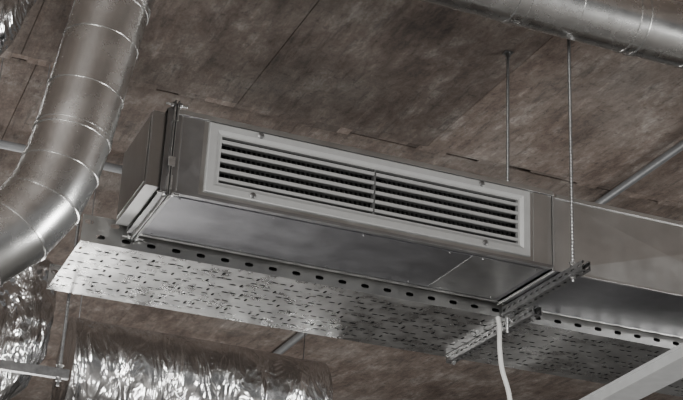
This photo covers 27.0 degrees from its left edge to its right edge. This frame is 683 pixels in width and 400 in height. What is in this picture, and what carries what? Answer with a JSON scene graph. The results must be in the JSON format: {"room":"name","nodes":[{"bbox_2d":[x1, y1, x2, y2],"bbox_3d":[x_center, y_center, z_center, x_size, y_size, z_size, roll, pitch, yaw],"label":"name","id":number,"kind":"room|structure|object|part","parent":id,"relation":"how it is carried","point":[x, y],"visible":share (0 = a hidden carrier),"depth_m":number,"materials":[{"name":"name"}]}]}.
{"room":"plant room","nodes":[
{"label":"plant room","id":0,"kind":"room"},
{"bbox_2d":[0,0,682,399],"bbox_3d":[0.304,-0.369,8.454,18.077,0.250,22.000,12,-25,-20],"label":"ceiling","id":1,"kind":"structure","parent":0,"point":[415,80],"depth_m":7.80,"materials":[{"name":"concrete"}]},
{"bbox_2d":[0,0,36,53],"bbox_3d":[-1.681,-0.816,6.002,0.911,1.064,0.316,12,-25,-20],"label":"duct","id":2,"kind":"object","parent":1,"relation":"hanging from","point":[13,13],"visible":1,"depth_m":5.99,"materials":[{"name":"metal"}]},
{"bbox_2d":[0,58,58,399],"bbox_3d":[-2.049,0.196,6.935,1.377,2.200,0.349,12,-25,-20],"label":"duct","id":3,"kind":"object","parent":1,"relation":"hanging from","point":[27,306],"visible":0.7,"depth_m":6.86,"materials":[{"name":"metal"}]},
{"bbox_2d":[0,218,80,385],"bbox_3d":[-1.563,-0.044,6.790,0.740,1.823,0.044,12,-25,-20],"label":"support bracket","id":4,"kind":"object","parent":1,"relation":"hanging from","point":[58,373],"visible":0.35,"depth_m":6.54,"materials":[{"name":"metal"}]},
{"bbox_3d":[-1.263,0.017,6.899,0.044,1.823,0.044,12,-25,-20],"label":"threaded rod","id":5,"kind":"part","parent":4,"relation":"part of","materials":[{"name":"metal"}]},
{"bbox_2d":[0,140,122,173],"bbox_3d":[-3.650,-0.687,7.772,6.202,0.071,0.062,12,-25,-21],"label":"conduit pipe","id":6,"kind":"object","parent":1,"relation":"attached to","point":[7,145],"visible":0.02,"depth_m":8.42,"materials":[{"name":"grey metal"}]},
{"bbox_2d":[0,0,155,286],"bbox_3d":[-1.335,-0.420,4.944,1.623,2.564,0.284,12,-25,-20],"label":"spiral duct","id":7,"kind":"object","parent":1,"relation":"hanging from","point":[60,166],"visible":1,"depth_m":4.92,"materials":[{"name":"metal"}]},
{"bbox_2d":[51,189,332,399],"bbox_3d":[-0.743,0.382,7.682,1.377,1.834,0.518,12,-25,-20],"label":"duct","id":8,"kind":"object","parent":1,"relation":"hanging from","point":[105,361],"visible":0.98,"depth_m":7.19,"materials":[{"name":"metal"}]},
{"bbox_2d":[273,332,308,354],"bbox_3d":[-1.062,1.793,13.273,0.072,0.072,7.201,11,-24,-19],"label":"conduit pipe","id":9,"kind":"object","parent":1,"relation":"attached to","point":[297,337],"visible":0.02,"depth_m":11.73,"materials":[{"name":"grey metal"}]},
{"bbox_2d":[446,39,590,364],"bbox_3d":[0.824,-0.064,6.893,0.092,1.483,1.380,12,-25,-20],"label":"hanger","id":10,"kind":"object","parent":1,"relation":"hanging from","point":[574,272],"visible":0.84,"depth_m":6.50,"materials":[{"name":"metal"}]},
{"bbox_2d":[116,100,552,302],"bbox_3d":[-0.015,0.045,6.176,1.829,0.420,0.569,12,-25,-20],"label":"air conditioning unit","id":11,"kind":"object","parent":10,"relation":"hanging from","point":[188,178],"visible":1,"depth_m":5.99,"materials":[{"name":"metal"}]},
{"bbox_3d":[0.136,-0.031,5.986,1.480,0.306,0.044,12,-25,-20],"label":"grille frame","id":12,"kind":"part","parent":11,"relation":"part of","materials":[{"name":"metal"}]},
{"bbox_2d":[47,214,682,396],"bbox_3d":[1.255,0.746,7.205,5.380,0.122,0.696,12,-25,-20],"label":"cable tray","id":13,"kind":"object","parent":10,"relation":"hanging from","point":[151,272],"visible":0.89,"depth_m":6.63,"materials":[{"name":"metal"}]},
{"bbox_2d":[496,316,511,399],"bbox_3d":[0.674,2.210,5.908,0.086,3.638,0.046,-4,-24,16],"label":"power cable","id":14,"kind":"object","parent":13,"relation":"hanging from","point":[498,318],"visible":1,"depth_m":6.53,"materials":[{"name":"white plastic"}]},
{"bbox_3d":[0.806,-0.062,6.899,0.044,1.483,0.044,12,-25,-20],"label":"threaded rod","id":15,"kind":"part","parent":10,"relation":"part of","materials":[{"name":"metal"}]},
{"bbox_3d":[1.028,-0.301,6.391,0.044,1.423,0.044,12,-25,-20],"label":"threaded rod","id":16,"kind":"part","parent":10,"relation":"part of","materials":[{"name":"metal"}]},
{"bbox_2d":[497,193,682,337],"bbox_3d":[2.504,0.574,7.083,3.628,0.409,0.552,12,-25,-20],"label":"air duct","id":17,"kind":"object","parent":10,"relation":"hanging from","point":[634,280],"visible":0.79,"depth_m":6.42,"materials":[{"name":"silver metal"}]},
{"bbox_2d":[420,0,682,68],"bbox_3d":[0.882,-0.922,6.310,3.700,0.362,0.304,12,-25,-20],"label":"spiral duct","id":18,"kind":"object","parent":1,"relation":"hanging from","point":[651,30],"visible":1,"depth_m":6.28,"materials":[{"name":"metal"}]},
{"bbox_2d":[594,140,682,204],"bbox_3d":[2.060,-0.457,7.638,0.058,0.064,5.204,11,-24,-18],"label":"conduit pipe","id":19,"kind":"object","parent":1,"relation":"attached to","point":[678,147],"visible":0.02,"depth_m":8.34,"materials":[{"name":"grey metal"}]},
{"bbox_2d":[579,343,682,399],"bbox_3d":[1.332,0.964,6.954,0.168,0.060,3.200,9,-24,-14],"label":"beam","id":20,"kind":"structure","parent":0,"point":[665,369],"depth_m":6.59,"materials":[{"name":"metal"}]}
]}

